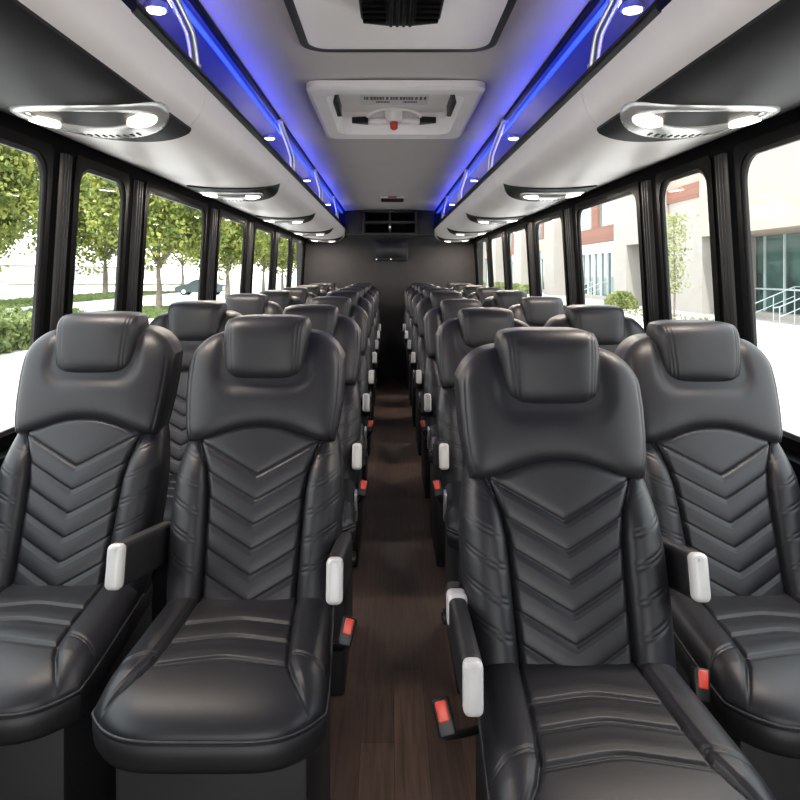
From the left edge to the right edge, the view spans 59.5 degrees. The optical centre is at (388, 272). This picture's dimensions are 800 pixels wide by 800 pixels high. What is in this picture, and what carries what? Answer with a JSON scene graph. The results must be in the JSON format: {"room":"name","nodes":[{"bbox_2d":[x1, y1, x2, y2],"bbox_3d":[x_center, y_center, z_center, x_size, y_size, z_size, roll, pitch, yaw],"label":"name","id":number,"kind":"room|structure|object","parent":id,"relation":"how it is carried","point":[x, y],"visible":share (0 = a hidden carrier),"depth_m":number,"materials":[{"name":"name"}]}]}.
{"room":"vehicle interior","nodes":[
{"label":"vehicle interior","id":0,"kind":"room"},
{"bbox_2d":[0,111,305,450],"bbox_3d":[-1.195,0.238,4.075,0.163,2.476,11.350,0,0,0],"label":"wall","id":1,"kind":"structure","parent":0,"point":[60,144],"depth_m":2.83,"materials":[{"name":"black"}]},
{"bbox_2d":[0,125,53,448],"bbox_3d":[-1.180,0.055,1.405,0.077,0.980,1.980,0,0,0],"label":"window","id":2,"kind":"structure","parent":1,"relation":"in","point":[42,152],"depth_m":2.35,"materials":[{"name":"black plastic"}]},
{"bbox_2d":[49,153,71,331],"bbox_3d":[-1.170,0.060,2.484,0.074,0.960,0.070,0,0,0],"label":"trim","id":3,"kind":"structure","parent":1,"relation":"attached to","point":[65,166],"depth_m":2.46,"materials":[{"name":"plastic"}]},
{"bbox_2d":[66,156,129,314],"bbox_3d":[-1.180,0.055,2.830,0.077,0.980,0.530,0,0,0],"label":"window","id":4,"kind":"structure","parent":1,"relation":"in","point":[83,165],"depth_m":2.81,"materials":[{"name":"black plastic"}]},
{"bbox_2d":[126,180,143,311],"bbox_3d":[-1.170,0.060,3.205,0.074,0.960,0.090,0,0,0],"label":"trim","id":5,"kind":"structure","parent":1,"relation":"attached to","point":[138,185],"depth_m":3.18,"materials":[{"name":"plastic"}]},
{"bbox_2d":[138,182,207,312],"bbox_3d":[-1.180,0.055,3.870,0.077,0.980,1.130,0,0,0],"label":"window","id":6,"kind":"structure","parent":1,"relation":"in","point":[150,188],"depth_m":3.65,"materials":[{"name":"black plastic"}]},
{"bbox_2d":[18,0,345,239],"bbox_3d":[-0.860,-0.657,4.074,0.569,0.446,11.348,0,0,0],"label":"luggage rack","id":7,"kind":"object","parent":1,"relation":"attached to","point":[226,146],"visible":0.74,"depth_m":2.52,"materials":[{"name":"grey plastic"}]},
{"bbox_2d":[0,0,190,141],"bbox_3d":[-0.877,-0.445,0.849,0.490,0.065,2.897,0,0,0],"label":"panel","id":8,"kind":"object","parent":7,"relation":"attached to","point":[47,79],"visible":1,"depth_m":1.67,"materials":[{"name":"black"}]},
{"bbox_2d":[144,0,167,14],"bbox_3d":[-0.717,-0.819,2.160,0.072,0.026,0.072,0,0,0],"label":"puck light","id":9,"kind":"object","parent":7,"relation":"attached to","point":[156,7],"visible":0.93,"depth_m":2.14,"materials":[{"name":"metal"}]},
{"bbox_2d":[168,0,200,68],"bbox_3d":[-0.594,-0.730,1.883,0.044,0.220,0.571,0,0,0],"label":"grab rail","id":10,"kind":"object","parent":7,"relation":"attached to","point":[177,6],"visible":0.8,"depth_m":2.04,"materials":[{"name":"metal"}]},
{"bbox_2d":[186,183,279,200],"bbox_3d":[-0.852,-0.460,3.858,0.475,0.096,0.604,0,0,0],"label":"light","id":11,"kind":"object","parent":7,"relation":"attached to","point":[256,193],"visible":1,"depth_m":3.79,"materials":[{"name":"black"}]},
{"bbox_2d":[255,213,314,223],"bbox_3d":[-0.852,-0.460,5.778,0.475,0.096,0.604,0,0,0],"label":"light","id":12,"kind":"object","parent":7,"relation":"attached to","point":[295,220],"visible":1,"depth_m":5.68,"materials":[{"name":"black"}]},
{"bbox_2d":[275,119,295,170],"bbox_3d":[-0.594,-0.730,4.064,0.044,0.220,0.571,0,0,0],"label":"grab rail","id":13,"kind":"object","parent":7,"relation":"attached to","point":[279,122],"visible":0.92,"depth_m":4.05,"materials":[{"name":"metal"}]},
{"bbox_2d":[289,228,332,235],"bbox_3d":[-0.852,-0.460,7.678,0.475,0.096,0.604,0,0,0],"label":"light","id":14,"kind":"object","parent":7,"relation":"attached to","point":[320,233],"visible":1,"depth_m":7.57,"materials":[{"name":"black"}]},
{"bbox_2d":[205,208,217,299],"bbox_3d":[-1.170,0.060,4.598,0.074,0.960,0.140,0,0,0],"label":"trim","id":15,"kind":"structure","parent":1,"relation":"attached to","point":[214,212],"depth_m":4.58,"materials":[{"name":"plastic"}]},
{"bbox_2d":[214,209,246,300],"bbox_3d":[-1.180,0.055,5.205,0.077,0.980,0.920,0,0,0],"label":"window","id":16,"kind":"structure","parent":1,"relation":"in","point":[222,214],"depth_m":5.18,"materials":[{"name":"black plastic"}]},
{"bbox_2d":[245,222,253,292],"bbox_3d":[-1.170,0.060,5.839,0.074,0.960,0.150,0,0,0],"label":"trim","id":17,"kind":"structure","parent":1,"relation":"attached to","point":[251,225],"depth_m":5.79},
{"bbox_2d":[250,222,273,292],"bbox_3d":[-1.180,0.055,6.490,0.077,0.980,0.990,0,0,0],"label":"window","id":18,"kind":"structure","parent":1,"relation":"in","point":[257,226],"depth_m":6.56,"materials":[{"name":"black plastic"}]},
{"bbox_2d":[271,231,277,289],"bbox_3d":[-1.170,0.060,7.133,0.074,0.960,0.125,0,0,0],"label":"trim","id":19,"kind":"structure","parent":1,"relation":"attached to","point":[276,233],"depth_m":7.08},
{"bbox_2d":[275,231,290,289],"bbox_3d":[-1.180,0.055,7.735,0.077,0.980,0.940,0,0,0],"label":"window","id":20,"kind":"structure","parent":1,"relation":"in","point":[280,234],"depth_m":8.00,"materials":[{"name":"black plastic"}]},
{"bbox_2d":[291,237,303,285],"bbox_3d":[-1.180,0.055,8.965,0.077,0.980,1.040,0,0,0],"label":"window","id":21,"kind":"structure","parent":1,"relation":"in","point":[297,240],"depth_m":9.40,"materials":[{"name":"black plastic"}]},
{"bbox_2d":[189,0,345,213],"bbox_3d":[-0.598,-0.838,4.075,0.020,0.024,11.350,0,0,0],"label":"trim","id":22,"kind":"structure","parent":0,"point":[196,4],"depth_m":2.88,"materials":[{"name":"plastic"}]},
{"bbox_2d":[296,213,482,378],"bbox_3d":[0.018,0.238,9.790,2.600,2.476,0.080,0,0,0],"label":"wall","id":23,"kind":"structure","parent":0,"point":[348,261],"depth_m":9.75,"materials":[{"name":"fabric"}]},
{"bbox_2d":[346,210,433,235],"bbox_3d":[0.018,-0.683,9.593,1.200,0.347,0.314,0,0,0],"label":"upper cabinet","id":24,"kind":"object","parent":23,"relation":"attached to","point":[358,222],"visible":0.99,"depth_m":9.51,"materials":[{"name":"black"}]},
{"bbox_2d":[362,210,416,212],"bbox_3d":[0.018,-0.840,9.590,0.744,0.030,0.280,0,0,0],"label":"shelf","id":25,"kind":"object","parent":24,"relation":"attached to","point":[363,211],"depth_m":9.45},
{"bbox_2d":[362,221,416,224],"bbox_3d":[0.018,-0.688,9.590,0.744,0.035,0.280,0,0,0],"label":"shelf","id":26,"kind":"object","parent":24,"relation":"attached to","point":[363,222],"depth_m":9.45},
{"bbox_2d":[362,233,416,235],"bbox_3d":[0.018,-0.527,9.590,0.744,0.035,0.280,0,0,0],"label":"shelf","id":27,"kind":"object","parent":24,"relation":"attached to","point":[363,234],"depth_m":9.45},
{"bbox_2d":[374,239,407,260],"bbox_3d":[0.033,-0.318,9.720,0.470,0.296,0.059,0,0,0],"label":"monitor","id":28,"kind":"object","parent":23,"relation":"attached to","point":[384,249],"visible":1,"depth_m":9.69,"materials":[{"name":"black plastic"}]},
{"bbox_2d":[199,0,589,210],"bbox_3d":[0.018,-0.872,4.075,1.230,0.056,11.350,0,0,0],"label":"ceiling","id":29,"kind":"structure","parent":0,"point":[262,34],"depth_m":3.06,"materials":[{"name":"plastic"}]},
{"bbox_2d":[306,80,484,138],"bbox_3d":[0.032,-0.895,3.700,0.810,0.155,1.200,0,0,0],"label":"roof hatch","id":30,"kind":"object","parent":29,"relation":"attached to","point":[345,109],"visible":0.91,"depth_m":3.83,"materials":[{"name":"white plastic"}]},
{"bbox_2d":[284,0,516,51],"bbox_3d":[0.036,-0.798,0.838,0.724,0.114,3.675,0,0,0],"label":"air conditioner","id":31,"kind":"object","parent":29,"relation":"attached to","point":[319,25],"visible":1,"depth_m":2.24,"materials":[{"name":"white plastic"}]},
{"bbox_2d":[359,0,443,26],"bbox_3d":[0.036,-0.769,1.847,0.244,0.056,0.575,0,0,0],"label":"grille","id":32,"kind":"object","parent":31,"relation":"attached to","point":[390,13],"depth_m":2.00,"materials":[{"name":"black plastic"}]},
{"bbox_2d":[434,0,599,213],"bbox_3d":[0.634,-0.838,4.075,0.020,0.024,11.350,0,0,0],"label":"trim","id":33,"kind":"structure","parent":29,"relation":"attached to","point":[591,5],"depth_m":2.87,"materials":[{"name":"plastic"}]},
{"bbox_2d":[330,379,475,799],"bbox_3d":[0.018,1.516,4.125,2.600,0.080,11.450,0,0,0],"label":"floor","id":34,"kind":"structure","parent":0,"point":[386,744],"depth_m":2.70,"materials":[{"name":"brown wood"}]},
{"bbox_2d":[0,311,182,799],"bbox_3d":[-0.826,0.796,1.782,0.518,1.359,0.896,0,0,0],"label":"passenger seat","id":35,"kind":"object","parent":34,"relation":"on","point":[84,475],"visible":1,"depth_m":1.84,"materials":[{"name":"black leather"}]},
{"bbox_2d":[0,577,151,719],"bbox_3d":[-0.854,0.829,1.638,0.452,0.078,0.594,0,0,0],"label":"cushion","id":36,"kind":"object","parent":35,"relation":"on","point":[59,635],"depth_m":1.55,"materials":[{"name":"black leather"}]},
{"bbox_2d":[149,300,241,621],"bbox_3d":[-0.830,0.799,2.784,0.490,1.353,0.896,0,0,0],"label":"passenger seat","id":37,"kind":"object","parent":34,"relation":"on","point":[192,322],"visible":0.17,"depth_m":3.00,"materials":[{"name":"black leather"}]},
{"bbox_2d":[163,475,176,520],"bbox_3d":[-0.844,0.835,2.640,0.452,0.078,0.594,0,0,0],"label":"cushion","id":38,"kind":"object","parent":37,"relation":"on","point":[172,478],"depth_m":2.52,"materials":[{"name":"black leather"}]},
{"bbox_2d":[91,314,356,799],"bbox_3d":[-0.323,0.799,1.717,0.512,1.353,0.896,0,0,0],"label":"passenger seat","id":39,"kind":"object","parent":34,"relation":"on","point":[225,695],"visible":1,"depth_m":1.72,"materials":[{"name":"black leather"}]},
{"bbox_2d":[94,596,332,746],"bbox_3d":[-0.348,0.835,1.573,0.452,0.078,0.594,0,0,0],"label":"cushion","id":40,"kind":"object","parent":39,"relation":"on","point":[208,671],"depth_m":1.40,"materials":[{"name":"black leather"}]},
{"bbox_2d":[225,293,283,314],"bbox_3d":[-0.830,0.799,3.851,0.490,1.353,0.896,0,0,0],"label":"passenger seat","id":41,"kind":"object","parent":34,"relation":"on","point":[242,303],"visible":0.03,"depth_m":4.09,"materials":[{"name":"black leather"}]},
{"bbox_2d":[259,290,304,309],"bbox_3d":[-0.830,0.802,4.918,0.490,1.348,0.896,0,0,0],"label":"passenger seat","id":42,"kind":"object","parent":34,"relation":"on","point":[284,298],"visible":0.05,"depth_m":5.16,"materials":[{"name":"black leather"}]},
{"bbox_2d":[281,287,317,303],"bbox_3d":[-0.830,0.802,5.985,0.490,1.348,0.896,0,0,0],"label":"passenger seat","id":43,"kind":"object","parent":34,"relation":"on","point":[303,293],"visible":0.03,"depth_m":6.23,"materials":[{"name":"black leather"}]},
{"bbox_2d":[297,285,326,296],"bbox_3d":[-0.830,0.802,7.052,0.490,1.348,0.896,0,0,0],"label":"passenger seat","id":44,"kind":"object","parent":34,"relation":"on","point":[315,289],"visible":0.04,"depth_m":7.30,"materials":[{"name":"black leather"}]},
{"bbox_2d":[283,304,368,694],"bbox_3d":[-0.321,0.808,2.784,0.503,1.335,0.896,0,0,0],"label":"passenger seat","id":45,"kind":"object","parent":34,"relation":"on","point":[323,317],"visible":0.14,"depth_m":2.87,"materials":[{"name":"black leather"}]},
{"bbox_2d":[342,478,355,531],"bbox_3d":[-0.342,0.853,2.640,0.452,0.078,0.594,0,0,0],"label":"cushion","id":46,"kind":"object","parent":45,"relation":"on","point":[349,507],"depth_m":2.49,"materials":[{"name":"black leather"}]},
{"bbox_2d":[310,296,373,566],"bbox_3d":[-0.321,0.808,3.851,0.503,1.335,0.896,0,0,0],"label":"passenger seat","id":47,"kind":"object","parent":34,"relation":"on","point":[345,306],"visible":0.12,"depth_m":3.97,"materials":[{"name":"black leather"}]},
{"bbox_2d":[327,291,376,497],"bbox_3d":[-0.327,0.804,4.918,0.491,1.343,0.896,0,0,0],"label":"passenger seat","id":48,"kind":"object","parent":34,"relation":"on","point":[362,302],"visible":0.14,"depth_m":5.11,"materials":[{"name":"black leather"}]},
{"bbox_2d":[337,288,378,455],"bbox_3d":[-0.327,0.804,5.985,0.491,1.343,0.896,0,0,0],"label":"passenger seat","id":49,"kind":"object","parent":34,"relation":"on","point":[360,291],"visible":0.12,"depth_m":6.18,"materials":[{"name":"black leather"}]},
{"bbox_2d":[345,286,379,420],"bbox_3d":[-0.327,0.804,7.052,0.491,1.343,0.896,0,0,0],"label":"passenger seat","id":50,"kind":"object","parent":34,"relation":"on","point":[377,348],"visible":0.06,"depth_m":7.18,"materials":[{"name":"black leather"}]},
{"bbox_2d":[350,284,379,404],"bbox_3d":[-0.327,0.804,8.119,0.491,1.343,0.896,0,0,0],"label":"passenger seat","id":51,"kind":"object","parent":34,"relation":"on","point":[367,285],"visible":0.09,"depth_m":8.29,"materials":[{"name":"black leather"}]},
{"bbox_2d":[402,283,427,389],"bbox_3d":[0.415,0.804,9.186,0.491,1.343,0.896,0,0,0],"label":"passenger seat","id":52,"kind":"object","parent":34,"relation":"on","point":[412,284],"visible":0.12,"depth_m":9.33,"materials":[{"name":"black leather"}]},
{"bbox_2d":[403,284,433,405],"bbox_3d":[0.415,0.804,8.119,0.491,1.343,0.896,0,0,0],"label":"passenger seat","id":53,"kind":"object","parent":34,"relation":"on","point":[405,338],"visible":0.09,"depth_m":8.21,"materials":[{"name":"black leather"}]},
{"bbox_2d":[405,286,439,426],"bbox_3d":[0.415,0.804,7.052,0.491,1.343,0.896,0,0,0],"label":"passenger seat","id":54,"kind":"object","parent":34,"relation":"on","point":[420,288],"visible":0.11,"depth_m":7.15,"materials":[{"name":"black leather"}]},
{"bbox_2d":[408,288,449,455],"bbox_3d":[0.415,0.804,5.985,0.491,1.343,0.896,0,0,0],"label":"passenger seat","id":55,"kind":"object","parent":34,"relation":"on","point":[426,291],"visible":0.2,"depth_m":6.08,"materials":[{"name":"black leather"}]},
{"bbox_2d":[413,291,466,497],"bbox_3d":[0.415,0.804,4.918,0.491,1.343,0.896,0,0,0],"label":"passenger seat","id":56,"kind":"object","parent":34,"relation":"on","point":[424,305],"visible":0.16,"depth_m":5.04,"materials":[{"name":"black leather"}]},
{"bbox_2d":[419,299,481,566],"bbox_3d":[0.409,0.816,3.851,0.503,1.321,0.896,0,0,0],"label":"passenger seat","id":57,"kind":"object","parent":34,"relation":"on","point":[448,308],"visible":0.23,"depth_m":3.92,"materials":[{"name":"black leather"}]},
{"bbox_2d":[429,424,436,452],"bbox_3d":[0.430,0.867,3.707,0.452,0.078,0.594,0,0,0],"label":"cushion","id":58,"kind":"object","parent":57,"relation":"on","point":[433,429],"depth_m":3.62,"materials":[{"name":"black leather"}]},
{"bbox_2d":[459,285,485,297],"bbox_3d":[0.897,0.802,7.052,0.490,1.348,0.896,0,0,0],"label":"passenger seat","id":59,"kind":"object","parent":34,"relation":"on","point":[467,289],"visible":0.02,"depth_m":7.30,"materials":[{"name":"black leather"}]},
{"bbox_2d":[430,307,529,694],"bbox_3d":[0.409,0.816,2.784,0.503,1.321,0.896,0,0,0],"label":"passenger seat","id":60,"kind":"object","parent":34,"relation":"on","point":[474,327],"visible":0.23,"depth_m":2.94,"materials":[{"name":"black leather"}]},
{"bbox_2d":[444,481,460,535],"bbox_3d":[0.430,0.867,2.640,0.452,0.078,0.594,0,0,0],"label":"cushion","id":61,"kind":"object","parent":60,"relation":"on","point":[451,500],"depth_m":2.53,"materials":[{"name":"black leather"}]},
{"bbox_2d":[466,287,502,302],"bbox_3d":[0.897,0.802,5.985,0.490,1.348,0.896,0,0,0],"label":"passenger seat","id":62,"kind":"object","parent":34,"relation":"on","point":[481,293],"visible":0.04,"depth_m":6.23,"materials":[{"name":"black leather"}]},
{"bbox_2d":[481,290,526,308],"bbox_3d":[0.897,0.802,4.918,0.490,1.348,0.896,0,0,0],"label":"passenger seat","id":63,"kind":"object","parent":34,"relation":"on","point":[505,299],"visible":0.06,"depth_m":5.16,"materials":[{"name":"black leather"}]},
{"bbox_2d":[508,296,566,326],"bbox_3d":[0.897,0.808,3.851,0.490,1.335,0.896,0,0,0],"label":"passenger seat","id":64,"kind":"object","parent":34,"relation":"on","point":[535,311],"visible":0.05,"depth_m":4.08,"materials":[{"name":"black leather"}]},
{"bbox_2d":[544,304,645,352],"bbox_3d":[0.897,0.808,2.784,0.490,1.335,0.896,0,0,0],"label":"passenger seat","id":65,"kind":"object","parent":34,"relation":"on","point":[609,324],"visible":0.09,"depth_m":3.02,"materials":[{"name":"black leather"}]},
{"bbox_2d":[432,327,775,799],"bbox_3d":[0.363,0.806,1.417,0.552,1.339,0.899,0,0,3],"label":"passenger seat","id":66,"kind":"object","parent":34,"relation":"on","point":[559,621],"visible":1,"depth_m":1.48,"materials":[{"name":"black leather"}]},
{"bbox_2d":[480,661,775,799],"bbox_3d":[0.389,0.831,1.271,0.452,0.078,0.594,0,0,0],"label":"cushion","id":67,"kind":"object","parent":66,"relation":"on","point":[550,730],"depth_m":1.21,"materials":[{"name":"black leather"}]},
{"bbox_2d":[614,320,799,799],"bbox_3d":[0.879,0.809,1.782,0.521,1.333,0.891,0,0,0],"label":"passenger seat","id":68,"kind":"object","parent":34,"relation":"on","point":[724,491],"visible":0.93,"depth_m":1.86,"materials":[{"name":"black leather"}]},
{"bbox_2d":[670,593,799,732],"bbox_3d":[0.910,0.855,1.638,0.452,0.078,0.594,0,0,0],"label":"cushion","id":69,"kind":"object","parent":68,"relation":"on","point":[748,643],"depth_m":1.54,"materials":[{"name":"black leather"}]},
{"bbox_2d":[473,107,799,487],"bbox_3d":[1.231,0.238,4.075,0.163,2.476,11.350,0,0,0],"label":"wall","id":70,"kind":"structure","parent":0,"point":[727,143],"depth_m":2.79,"materials":[{"name":"black"}]},
{"bbox_2d":[476,237,488,285],"bbox_3d":[1.216,0.055,8.965,0.077,0.980,1.040,0,0,0],"label":"window","id":71,"kind":"structure","parent":70,"relation":"in","point":[482,240],"depth_m":9.38,"materials":[{"name":"black plastic"}]},
{"bbox_2d":[489,231,505,289],"bbox_3d":[1.216,0.055,7.735,0.077,0.980,0.940,0,0,0],"label":"window","id":72,"kind":"structure","parent":70,"relation":"in","point":[499,234],"depth_m":7.92,"materials":[{"name":"black plastic"}]},
{"bbox_2d":[503,231,508,289],"bbox_3d":[1.206,0.060,7.133,0.074,0.960,0.125,0,0,0],"label":"trim","id":73,"kind":"structure","parent":70,"relation":"attached to","point":[504,232],"depth_m":7.08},
{"bbox_2d":[507,222,530,296],"bbox_3d":[1.216,0.055,6.490,0.077,0.980,0.990,0,0,0],"label":"window","id":74,"kind":"structure","parent":70,"relation":"in","point":[523,226],"depth_m":6.50,"materials":[{"name":"black plastic"}]},
{"bbox_2d":[527,222,536,295],"bbox_3d":[1.206,0.060,5.839,0.074,0.960,0.150,0,0,0],"label":"trim","id":75,"kind":"structure","parent":70,"relation":"attached to","point":[530,225],"depth_m":5.79,"materials":[{"name":"plastic"}]},
{"bbox_2d":[534,209,568,305],"bbox_3d":[1.216,0.055,5.205,0.077,0.980,0.920,0,0,0],"label":"window","id":76,"kind":"structure","parent":70,"relation":"in","point":[557,214],"depth_m":5.17,"materials":[{"name":"black plastic"}]},
{"bbox_2d":[565,208,576,304],"bbox_3d":[1.206,0.060,4.598,0.074,0.960,0.140,0,0,0],"label":"trim","id":77,"kind":"structure","parent":70,"relation":"attached to","point":[568,212],"depth_m":4.58,"materials":[{"name":"plastic"}]},
{"bbox_2d":[433,0,779,240],"bbox_3d":[0.895,-0.657,4.074,0.569,0.446,11.348,0,0,0],"label":"luggage rack","id":78,"kind":"object","parent":70,"relation":"attached to","point":[559,144],"visible":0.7,"depth_m":2.52,"materials":[{"name":"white plastic"}]},
{"bbox_2d":[447,228,491,235],"bbox_3d":[0.887,-0.460,7.678,0.475,0.096,0.604,0,0,0],"label":"light","id":79,"kind":"object","parent":78,"relation":"attached to","point":[459,233],"visible":1,"depth_m":7.58,"materials":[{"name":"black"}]},
{"bbox_2d":[466,213,525,223],"bbox_3d":[0.887,-0.460,5.778,0.475,0.096,0.604,0,0,0],"label":"light","id":80,"kind":"object","parent":78,"relation":"attached to","point":[482,220],"visible":1,"depth_m":5.68,"materials":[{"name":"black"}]},
{"bbox_2d":[487,119,508,170],"bbox_3d":[0.630,-0.730,4.064,0.044,0.220,0.571,0,0,0],"label":"grab rail","id":81,"kind":"object","parent":78,"relation":"attached to","point":[503,123],"visible":0.89,"depth_m":4.05,"materials":[{"name":"metal"}]},
{"bbox_2d":[503,183,596,200],"bbox_3d":[0.887,-0.460,3.858,0.475,0.096,0.604,0,0,0],"label":"light","id":82,"kind":"object","parent":78,"relation":"attached to","point":[516,192],"visible":1,"depth_m":3.79,"materials":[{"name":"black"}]},
{"bbox_2d":[587,0,621,68],"bbox_3d":[0.630,-0.730,1.883,0.044,0.220,0.571,0,0,0],"label":"grab rail","id":83,"kind":"object","parent":78,"relation":"attached to","point":[612,6],"visible":0.82,"depth_m":2.04,"materials":[{"name":"metal"}]},
{"bbox_2d":[620,0,644,14],"bbox_3d":[0.753,-0.819,2.160,0.072,0.026,0.072,0,0,0],"label":"puck light","id":84,"kind":"object","parent":78,"relation":"attached to","point":[629,7],"visible":1,"depth_m":2.14,"materials":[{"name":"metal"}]},
{"bbox_2d":[597,0,799,141],"bbox_3d":[0.913,-0.445,0.849,0.490,0.065,2.897,0,0,0],"label":"panel","id":85,"kind":"object","parent":78,"relation":"attached to","point":[751,76],"visible":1,"depth_m":1.66,"materials":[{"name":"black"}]},
{"bbox_2d":[575,182,647,331],"bbox_3d":[1.216,0.055,3.870,0.077,0.980,1.130,0,0,0],"label":"window","id":86,"kind":"structure","parent":70,"relation":"in","point":[633,189],"depth_m":3.62,"materials":[{"name":"black plastic"}]},
{"bbox_2d":[641,180,658,321],"bbox_3d":[1.206,0.060,3.205,0.074,0.960,0.090,0,0,0],"label":"trim","id":87,"kind":"structure","parent":70,"relation":"attached to","point":[646,185],"depth_m":3.18,"materials":[{"name":"plastic"}]},
{"bbox_2d":[656,156,721,321],"bbox_3d":[1.216,0.055,2.830,0.077,0.980,0.530,0,0,0],"label":"window","id":88,"kind":"structure","parent":70,"relation":"in","point":[703,165],"depth_m":2.82,"materials":[{"name":"black plastic"}]},
{"bbox_2d":[715,153,737,330],"bbox_3d":[1.206,0.060,2.484,0.074,0.960,0.070,0,0,0],"label":"trim","id":89,"kind":"structure","parent":70,"relation":"attached to","point":[721,161],"depth_m":2.46,"materials":[{"name":"plastic"}]},
{"bbox_2d":[734,121,799,453],"bbox_3d":[1.216,0.055,1.405,0.077,0.980,1.980,0,0,0],"label":"window","id":90,"kind":"structure","parent":70,"relation":"in","point":[745,152],"depth_m":2.35,"materials":[{"name":"black plastic"}]},
{"bbox_2d":[783,449,799,473],"bbox_3d":[1.219,0.570,4.075,0.052,0.030,11.350,0,0,0],"label":"trim","id":91,"kind":"structure","parent":70,"relation":"attached to","point":[794,460],"depth_m":2.07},
{"label":"outside","id":92,"kind":"structure","parent":0,"visible":0},
{"bbox_2d":[0,277,799,435],"bbox_3d":[-49.982,2.726,180.000,420.000,0.500,480.000,0,0,0],"label":"ground","id":93,"kind":"structure","parent":92,"point":[784,360],"depth_m":21.53,"materials":[{"name":"concrete"}]},
{"bbox_2d":[0,184,39,271],"bbox_3d":[-39.854,-5.935,66.114,11.783,16.848,13.606,0,0,-38],"label":"tree","id":94,"kind":"object","parent":93,"relation":"on","point":[9,244],"visible":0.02,"depth_m":67.30,"materials":[{"name":"green plant"}]},
{"bbox_2d":[0,306,86,353],"bbox_3d":[-14.381,1.955,22.533,5.876,1.531,10.024,0,0,0],"label":"hedge","id":95,"kind":"object","parent":93,"relation":"on","point":[15,324],"visible":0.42,"depth_m":22.33,"materials":[{"name":"green plant"}]},
{"bbox_2d":[0,264,155,281],"bbox_3d":[-109.982,0.026,160.000,12.800,4.900,321.000,0,0,0],"label":"warehouse","id":96,"kind":"structure","parent":93,"relation":"on","point":[14,272],"depth_m":204.44,"materials":[{"name":"white concrete"}]},
{"bbox_2d":[0,290,179,308],"bbox_3d":[-30.484,2.351,61.019,8.313,0.250,62.246,0,0,0],"label":"lawn","id":97,"kind":"structure","parent":93,"relation":"on","point":[20,302],"depth_m":64.08,"materials":[{"name":"green plant"}]},
{"bbox_2d":[0,144,39,255],"bbox_3d":[-30.264,-5.835,50.945,11.479,16.548,13.413,0,0,5],"label":"tree","id":98,"kind":"object","parent":97,"relation":"on","point":[19,170],"visible":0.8,"depth_m":50.23,"materials":[{"name":"green plant"}]},
{"bbox_2d":[31,173,153,293],"bbox_3d":[-32.559,-7.036,78.797,14.632,18.954,15.051,0,0,33],"label":"tree","id":99,"kind":"object","parent":97,"relation":"on","point":[101,249],"visible":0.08,"depth_m":77.61,"materials":[{"name":"green plant"}]},
{"bbox_2d":[0,283,184,285],"bbox_3d":[-58.959,2.351,145.000,42.226,0.250,14.276,0,0,0],"label":"sidewalk","id":100,"kind":"structure","parent":93,"relation":"on","point":[28,284],"depth_m":138.40,"materials":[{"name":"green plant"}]},
{"bbox_2d":[100,305,168,318],"bbox_3d":[-15.028,2.351,43.748,5.211,0.250,11.788,0,0,0],"label":"lawn","id":101,"kind":"structure","parent":93,"relation":"on","point":[152,313],"depth_m":42.27,"materials":[{"name":"green plant"}]},
{"bbox_2d":[79,173,232,308],"bbox_3d":[-15.124,-4.345,45.482,10.994,13.564,9.409,0,0,41],"label":"tree","id":102,"kind":"object","parent":101,"relation":"on","point":[162,212],"visible":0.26,"depth_m":43.59,"materials":[{"name":"green plant"}]},
{"bbox_2d":[148,238,197,284],"bbox_3d":[-32.736,-6.326,111.859,13.417,17.633,13.824,0,0,-23],"label":"tree","id":103,"kind":"object","parent":93,"relation":"on","point":[181,260],"visible":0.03,"depth_m":110.91,"materials":[{"name":"green plant"}]},
{"bbox_2d":[174,279,225,294],"bbox_3d":[-21.201,1.579,79.000,5.390,1.793,2.077,0,0,0],"label":"car","id":104,"kind":"object","parent":93,"relation":"on","point":[191,287],"visible":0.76,"depth_m":78.01,"materials":[{"name":"teal paint"}]},
{"bbox_2d":[173,221,270,298],"bbox_3d":[-15.804,-4.533,66.412,11.338,14.040,9.820,0,0,4],"label":"tree","id":105,"kind":"object","parent":93,"relation":"on","point":[231,255],"visible":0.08,"depth_m":64.88,"materials":[{"name":"green plant"}]},
{"bbox_2d":[240,233,294,290],"bbox_3d":[-15.200,-4.295,84.013,10.634,13.564,10.321,0,0,41],"label":"tree","id":106,"kind":"object","parent":93,"relation":"on","point":[283,242],"visible":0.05,"depth_m":83.58,"materials":[{"name":"green plant"}]},
{"bbox_2d":[259,242,295,288],"bbox_3d":[-15.419,-4.533,102.577,11.149,14.040,10.838,0,0,31],"label":"tree","id":107,"kind":"object","parent":93,"relation":"on","point":[282,264],"visible":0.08,"depth_m":101.01,"materials":[{"name":"green plant"}]},
{"bbox_2d":[483,141,799,322],"bbox_3d":[24.568,-4.174,98.500,14.900,13.300,153.000,0,0,0],"label":"office building","id":108,"kind":"structure","parent":93,"relation":"on","point":[609,230],"depth_m":41.12,"materials":[{"name":"white concrete"}]},
{"bbox_2d":[487,286,799,345],"bbox_3d":[15.818,2.406,99.300,5.600,0.140,151.400,0,0,0],"label":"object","id":109,"kind":"structure","parent":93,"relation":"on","point":[788,334],"depth_m":30.00,"materials":[{"name":"concrete"}]},
{"bbox_2d":[604,291,638,308],"bbox_3d":[15.258,1.841,45.985,2.279,1.411,2.055,0,0,0],"label":"shrub","id":110,"kind":"object","parent":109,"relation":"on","point":[625,300],"visible":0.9,"depth_m":45.36,"materials":[{"name":"green plant"}]},
{"bbox_2d":[755,286,799,324],"bbox_3d":[17.391,1.463,31.400,2.654,1.746,0.052,0,0,0],"label":"handrail","id":111,"kind":"object","parent":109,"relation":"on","point":[794,286],"visible":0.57,"depth_m":31.38,"materials":[{"name":"silver metal"}]},
{"bbox_2d":[666,212,700,317],"bbox_3d":[14.939,-0.354,36.645,2.164,5.662,3.430,0,0,0],"label":"young tree","id":112,"kind":"object","parent":93,"relation":"on","point":[674,230],"visible":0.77,"depth_m":36.67,"materials":[{"name":"green plant"}]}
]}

